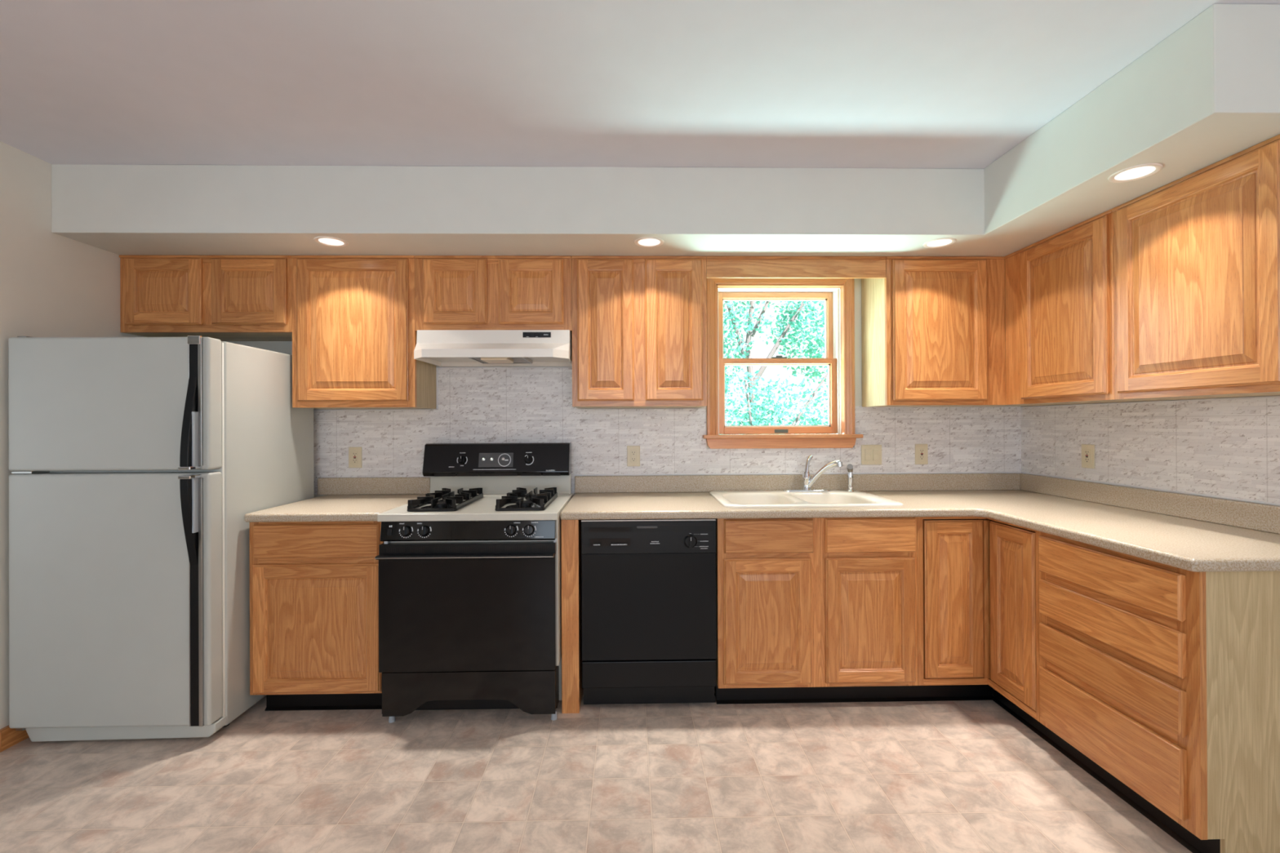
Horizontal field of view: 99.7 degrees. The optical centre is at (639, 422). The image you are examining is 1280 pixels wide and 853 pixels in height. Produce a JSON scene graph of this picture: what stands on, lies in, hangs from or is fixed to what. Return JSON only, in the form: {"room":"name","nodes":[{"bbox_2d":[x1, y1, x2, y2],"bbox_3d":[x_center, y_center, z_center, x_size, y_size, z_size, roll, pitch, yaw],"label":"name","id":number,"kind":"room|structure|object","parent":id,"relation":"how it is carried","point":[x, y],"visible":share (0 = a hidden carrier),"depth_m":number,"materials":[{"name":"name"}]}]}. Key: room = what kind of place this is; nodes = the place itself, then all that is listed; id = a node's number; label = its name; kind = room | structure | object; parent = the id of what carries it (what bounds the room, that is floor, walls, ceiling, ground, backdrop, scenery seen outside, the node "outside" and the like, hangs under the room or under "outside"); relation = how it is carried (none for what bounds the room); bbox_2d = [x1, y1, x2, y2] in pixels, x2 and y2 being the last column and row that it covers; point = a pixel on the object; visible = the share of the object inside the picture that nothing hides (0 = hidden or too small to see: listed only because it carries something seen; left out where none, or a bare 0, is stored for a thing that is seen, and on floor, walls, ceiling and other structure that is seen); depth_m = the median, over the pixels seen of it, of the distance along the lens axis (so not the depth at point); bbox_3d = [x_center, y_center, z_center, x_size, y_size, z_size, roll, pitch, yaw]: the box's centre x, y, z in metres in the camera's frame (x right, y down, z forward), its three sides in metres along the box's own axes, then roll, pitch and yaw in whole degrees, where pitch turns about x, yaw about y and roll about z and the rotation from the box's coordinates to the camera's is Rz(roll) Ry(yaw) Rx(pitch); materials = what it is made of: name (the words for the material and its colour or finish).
{"room":"kitchen","nodes":[
{"label":"kitchen","id":0,"kind":"room"},
{"bbox_2d":[0,141,145,728],"bbox_3d":[-2.591,0.089,0.007,0.117,2.453,5.969,0,0,-1],"label":"wall","id":1,"kind":"structure","parent":0,"point":[52,285],"depth_m":2.29,"materials":[{"name":"paint"}]},
{"bbox_2d":[0,724,28,752],"bbox_3d":[-2.625,1.277,2.465,0.135,0.086,0.643,0,0,-1],"label":"baseboard","id":2,"kind":"structure","parent":1,"relation":"attached to","point":[9,737],"depth_m":2.19,"materials":[{"name":"brown wood"}]},
{"bbox_2d":[226,278,862,497],"bbox_3d":[-0.208,0.084,3.128,5.026,2.453,0.178,0,0,-1],"label":"wall","id":3,"kind":"structure","parent":0,"point":[284,347],"depth_m":3.07,"materials":[{"name":"paint"}]},
{"bbox_2d":[119,254,292,341],"bbox_3d":[-2.169,-0.641,2.836,0.843,0.383,0.316,0,0,-1],"label":"upper cabinet","id":4,"kind":"object","parent":3,"relation":"attached to","point":[224,298],"visible":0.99,"depth_m":2.68,"materials":[{"name":"brown wood"}]},
{"bbox_2d":[291,255,435,408],"bbox_3d":[-1.440,-0.455,2.850,0.610,0.762,0.316,0,0,-1],"label":"upper cabinet","id":5,"kind":"object","parent":3,"relation":"attached to","point":[354,334],"visible":0.99,"depth_m":2.69,"materials":[{"name":"brown wood"}]},
{"bbox_2d":[414,255,572,333],"bbox_3d":[-0.742,-0.650,2.864,0.786,0.377,0.316,0,0,-1],"label":"upper cabinet","id":6,"kind":"object","parent":3,"relation":"attached to","point":[452,292],"visible":0.97,"depth_m":2.71,"materials":[{"name":"brown wood"}]},
{"bbox_2d":[413,329,572,366],"bbox_3d":[-0.735,-0.382,2.809,0.760,0.158,0.427,0,0,-1],"label":"range hood","id":7,"kind":"object","parent":6,"relation":"attached to","point":[439,348],"visible":0.98,"depth_m":2.70,"materials":[{"name":"white metal"}]},
{"bbox_2d":[571,255,706,408],"bbox_3d":[-0.005,-0.461,2.879,0.683,0.762,0.316,0,0,-1],"label":"upper cabinet","id":8,"kind":"object","parent":3,"relation":"attached to","point":[639,322],"visible":1,"depth_m":2.73,"materials":[{"name":"brown wood"}]},
{"bbox_2d":[313,366,1021,495],"bbox_3d":[0.178,0.117,3.041,4.005,0.860,0.010,0,0,-1],"label":"tile backsplash","id":9,"kind":"structure","parent":3,"relation":"attached to","point":[491,404],"depth_m":3.03,"materials":[{"name":"tile"}]},
{"bbox_2d":[348,447,362,467],"bbox_3d":[-1.583,0.196,3.000,0.072,0.116,0.011,0,0,-1],"label":"wall outlet","id":10,"kind":"object","parent":9,"relation":"attached to","point":[354,453],"visible":1,"depth_m":3.00,"materials":[{"name":"beige plastic"}]},
{"bbox_2d":[351,451,358,463],"bbox_3d":[-1.583,0.196,2.998,0.034,0.067,0.002,0,0,-1],"label":"receptacle","id":11,"kind":"object","parent":10,"relation":"attached to","point":[354,454],"depth_m":3.00,"materials":[{"name":"beige plastic"}]},
{"bbox_2d":[626,445,639,466],"bbox_3d":[-0.036,0.191,3.032,0.072,0.116,0.009,0,0,-1],"label":"wall outlet","id":12,"kind":"object","parent":9,"relation":"attached to","point":[633,451],"visible":1,"depth_m":3.03,"materials":[{"name":"beige plastic"}]},
{"bbox_2d":[630,449,636,462],"bbox_3d":[-0.036,0.191,3.029,0.034,0.067,0.002,0,0,-1],"label":"receptacle","id":13,"kind":"object","parent":12,"relation":"attached to","point":[633,452],"depth_m":3.03,"materials":[{"name":"beige plastic"}]},
{"bbox_2d":[861,444,881,464],"bbox_3d":[1.311,0.185,3.057,0.117,0.113,0.012,0,0,-1],"label":"light switch","id":14,"kind":"object","parent":9,"relation":"attached to","point":[870,454],"visible":1,"depth_m":3.06,"materials":[{"name":"beige plastic"}]},
{"bbox_2d":[915,444,928,464],"bbox_3d":[1.597,0.182,3.063,0.072,0.116,0.011,0,0,-1],"label":"wall outlet","id":15,"kind":"object","parent":9,"relation":"attached to","point":[921,450],"visible":1,"depth_m":3.06,"materials":[{"name":"beige plastic"}]},
{"bbox_2d":[919,448,924,460],"bbox_3d":[1.597,0.182,3.061,0.034,0.067,0.002,0,0,-1],"label":"receptacle","id":16,"kind":"object","parent":15,"relation":"attached to","point":[922,451],"depth_m":3.06,"materials":[{"name":"beige plastic"}]},
{"bbox_2d":[702,278,862,448],"bbox_3d":[0.795,-0.345,3.117,0.893,0.986,0.231,0,0,-1],"label":"window","id":17,"kind":"structure","parent":3,"relation":"in","point":[837,295],"depth_m":3.05,"materials":[{"name":"honey oak wood"},{"name":"glass"},{"name":"white vinyl"}]},
{"bbox_2d":[861,256,1046,407],"bbox_3d":[1.716,-0.469,2.913,0.913,0.762,0.316,0,0,-1],"label":"upper cabinet","id":18,"kind":"object","parent":3,"relation":"attached to","point":[933,329],"visible":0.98,"depth_m":2.75,"materials":[{"name":"brown wood"}]},
{"bbox_2d":[0,686,1191,852],"bbox_3d":[-1.923,1.312,0.018,8.335,0.001,5.969,0,0,-1],"label":"floor","id":19,"kind":"structure","parent":0,"point":[953,776],"depth_m":1.94,"materials":[{"name":"tile"}]},
{"bbox_2d":[8,335,314,742],"bbox_3d":[-2.158,0.482,2.524,0.806,1.671,0.789,0,0,-1],"label":"refrigerator","id":20,"kind":"object","parent":19,"relation":"on","point":[137,465],"visible":0.96,"depth_m":2.19,"materials":[{"name":"white metal"}]},
{"bbox_2d":[249,520,383,711],"bbox_3d":[-1.445,0.877,2.695,0.587,0.875,0.621,0,0,-1],"label":"base cabinet","id":21,"kind":"object","parent":19,"relation":"on","point":[314,585],"visible":0.82,"depth_m":2.39,"materials":[{"name":"brown wood"}]},
{"bbox_2d":[244,476,430,522],"bbox_3d":[-1.461,0.373,2.686,0.631,0.133,0.640,0,0,-1],"label":"countertop","id":22,"kind":"structure","parent":21,"relation":"on","point":[345,499],"depth_m":2.73,"materials":[{"name":"laminate"}]},
{"bbox_2d":[374,442,573,723],"bbox_3d":[-0.757,0.713,2.644,0.791,1.198,0.725,0,0,-1],"label":"gas range","id":23,"kind":"object","parent":19,"relation":"on","point":[470,567],"visible":0.99,"depth_m":2.32,"materials":[{"name":"black metal"}]},
{"bbox_2d":[386,528,391,535],"bbox_3d":[-1.078,0.474,2.325,0.016,0.026,0.010,0,0,-1],"label":"rocker switch","id":24,"kind":"object","parent":23,"relation":"attached to","point":[388,531],"depth_m":2.32,"materials":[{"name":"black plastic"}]},
{"bbox_2d":[377,487,573,521],"bbox_3d":[-0.748,0.384,2.648,0.770,0.083,0.658,0,0,-1],"label":"cooktop","id":25,"kind":"object","parent":23,"relation":"in","point":[442,504],"depth_m":2.44,"materials":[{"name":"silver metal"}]},
{"bbox_2d":[560,519,583,713],"bbox_3d":[-0.320,0.872,2.725,0.078,0.876,0.594,0,0,-1],"label":"filler panel","id":26,"kind":"object","parent":19,"relation":"on","point":[571,630],"visible":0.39,"depth_m":2.43,"materials":[{"name":"brown wood"}]},
{"bbox_2d":[581,518,716,704],"bbox_3d":[0.040,0.873,2.695,0.615,0.871,0.594,0,0,-1],"label":"dishwasher","id":27,"kind":"object","parent":19,"relation":"on","point":[649,615],"visible":1,"depth_m":2.43,"materials":[{"name":"black plastic"}]},
{"bbox_2d":[583,686,714,703],"bbox_3d":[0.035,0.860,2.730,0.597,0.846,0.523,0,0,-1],"label":"toe kick","id":28,"kind":"object","parent":27,"relation":"in","point":[684,694],"depth_m":2.47,"materials":[{"name":"black plastic"}]},
{"bbox_2d":[715,516,917,704],"bbox_3d":[0.802,0.867,2.739,0.911,0.875,0.621,0,0,-1],"label":"base cabinet","id":29,"kind":"object","parent":19,"relation":"on","point":[809,610],"visible":0.94,"depth_m":2.43,"materials":[{"name":"brown wood"}]},
{"bbox_2d":[909,516,1057,747],"bbox_3d":[1.722,0.863,2.613,0.925,0.875,0.911,0,0,-1],"label":"base cabinet","id":30,"kind":"object","parent":19,"relation":"on","point":[978,586],"visible":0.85,"depth_m":2.45,"materials":[{"name":"brown wood"}]},
{"bbox_2d":[560,473,1279,572],"bbox_3d":[0.918,0.361,2.277,2.540,0.133,1.552,0,0,-1],"label":"countertop","id":31,"kind":"structure","parent":30,"relation":"on","point":[1188,532],"depth_m":2.41,"materials":[{"name":"laminate"}]},
{"bbox_2d":[709,489,903,507],"bbox_3d":[0.805,0.481,2.746,0.840,0.201,0.538,0,0,-1],"label":"sink","id":32,"kind":"object","parent":31,"relation":"in","point":[834,498],"visible":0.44,"depth_m":2.87,"materials":[{"name":"white ceramic"}]},
{"bbox_2d":[782,454,843,492],"bbox_3d":[0.930,0.280,2.918,0.285,0.199,0.156,0,0,-1],"label":"faucet","id":33,"kind":"object","parent":32,"relation":"on","point":[807,482],"visible":1,"depth_m":2.95,"materials":[{"name":"silver metal"}]},
{"bbox_2d":[845,463,855,491],"bbox_3d":[1.159,0.304,2.975,0.049,0.150,0.052,0,0,-1],"label":"sprayer","id":34,"kind":"object","parent":32,"relation":"on","point":[850,467],"visible":1,"depth_m":2.96,"materials":[{"name":"silver metal"}]},
{"bbox_2d":[1038,531,1279,852],"bbox_3d":[1.889,0.861,1.856,0.621,0.876,0.610,0,0,-1],"label":"base cabinet","id":35,"kind":"object","parent":19,"relation":"on","point":[1160,682],"visible":0.91,"depth_m":1.62,"materials":[{"name":"brown wood"}]},
{"bbox_2d":[0,0,1279,168],"bbox_3d":[-1.935,-1.217,0.023,8.589,0.152,6.223,0,0,-1],"label":"ceiling","id":36,"kind":"structure","parent":0,"point":[948,84],"depth_m":1.78,"materials":[{"name":"paint"}]},
{"bbox_2d":[51,3,1279,256],"bbox_3d":[-0.195,-0.994,2.247,4.772,0.302,1.590,0,0,-1],"label":"soffit","id":37,"kind":"structure","parent":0,"point":[1207,93],"depth_m":2.40,"materials":[{"name":"paint"}]},
{"bbox_2d":[313,235,348,247],"bbox_3d":[-1.430,-0.834,2.501,0.140,0.006,0.140,0,0,-1],"label":"recessed light","id":38,"kind":"object","parent":37,"relation":"in","point":[326,241],"visible":1,"depth_m":2.49,"materials":[{"name":"white"}]},
{"bbox_2d":[634,236,664,247],"bbox_3d":[0.043,-0.840,2.528,0.140,0.006,0.140,0,0,-1],"label":"recessed light","id":39,"kind":"object","parent":37,"relation":"in","point":[646,242],"visible":1,"depth_m":2.52,"materials":[{"name":"white"}]},
{"bbox_2d":[706,256,886,278],"bbox_3d":[0.799,-0.792,2.762,0.921,0.108,0.028,0,0,-1],"label":"valance","id":40,"kind":"object","parent":37,"relation":"attached to","point":[717,267],"visible":1,"depth_m":2.76,"materials":[{"name":"brown wood"}]},
{"bbox_2d":[922,237,955,248],"bbox_3d":[1.417,-0.847,2.557,0.140,0.006,0.140,0,0,-1],"label":"recessed light","id":41,"kind":"object","parent":37,"relation":"in","point":[939,242],"visible":1,"depth_m":2.55,"materials":[{"name":"white"}]},
{"bbox_2d":[1107,163,1163,182],"bbox_3d":[1.691,-0.849,1.846,0.140,0.006,0.140,0,0,-1],"label":"recessed light","id":42,"kind":"object","parent":37,"relation":"in","point":[1139,171],"visible":1,"depth_m":1.84,"materials":[{"name":"white"}]},
{"bbox_2d":[1027,395,1279,406],"bbox_3d":[2.303,0.067,0.040,0.127,2.453,6.096,0,0,-1],"label":"wall","id":43,"kind":"structure","parent":0,"point":[1275,395],"depth_m":2.26,"materials":[{"name":"paint"}]},
{"bbox_2d":[1004,208,1179,404],"bbox_3d":[2.023,-0.471,2.468,0.316,0.762,0.620,0,0,-1],"label":"upper cabinet","id":44,"kind":"object","parent":43,"relation":"attached to","point":[1059,287],"visible":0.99,"depth_m":2.38,"materials":[{"name":"brown wood"}]},
{"bbox_2d":[1020,395,1279,506],"bbox_3d":[2.189,0.147,2.303,0.010,0.474,1.553,0,0,-1],"label":"tile backsplash","id":45,"kind":"structure","parent":43,"relation":"attached to","point":[1227,448],"depth_m":2.24,"materials":[{"name":"tile"}]},
{"bbox_2d":[1081,444,1094,468],"bbox_3d":[2.177,0.166,2.626,0.011,0.116,0.072,0,0,-1],"label":"wall outlet","id":46,"kind":"object","parent":45,"relation":"attached to","point":[1087,450],"visible":1,"depth_m":2.62,"materials":[{"name":"beige plastic"}]},
{"bbox_2d":[1084,448,1090,463],"bbox_3d":[2.175,0.166,2.626,0.002,0.067,0.034,0,0,-1],"label":"receptacle","id":47,"kind":"object","parent":46,"relation":"attached to","point":[1086,451],"depth_m":2.62,"materials":[{"name":"beige plastic"}]},
{"bbox_2d":[1111,133,1279,399],"bbox_3d":[2.035,-0.472,1.856,0.316,0.762,0.602,0,0,-1],"label":"upper cabinet","id":48,"kind":"object","parent":43,"relation":"attached to","point":[1197,255],"visible":1,"depth_m":1.81,"materials":[{"name":"brown wood"}]},
{"label":"outside","id":49,"kind":"structure","parent":0,"visible":0},
{"label":"ground","id":50,"kind":"structure","parent":49,"visible":0},
{"bbox_2d":[723,300,827,421],"bbox_3d":[1.549,-0.720,7.084,2.753,4.776,1.476,0,0,-1],"label":"tree","id":51,"kind":"object","parent":50,"relation":"on","point":[745,351],"visible":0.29,"depth_m":6.88,"materials":[{"name":"green plant"}]},
{"bbox_2d":[724,365,831,434],"bbox_3d":[1.233,0.524,5.663,1.878,2.284,1.114,0,0,-1],"label":"bush","id":52,"kind":"object","parent":50,"relation":"on","point":[748,415],"visible":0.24,"depth_m":5.49,"materials":[{"name":"green plant"}]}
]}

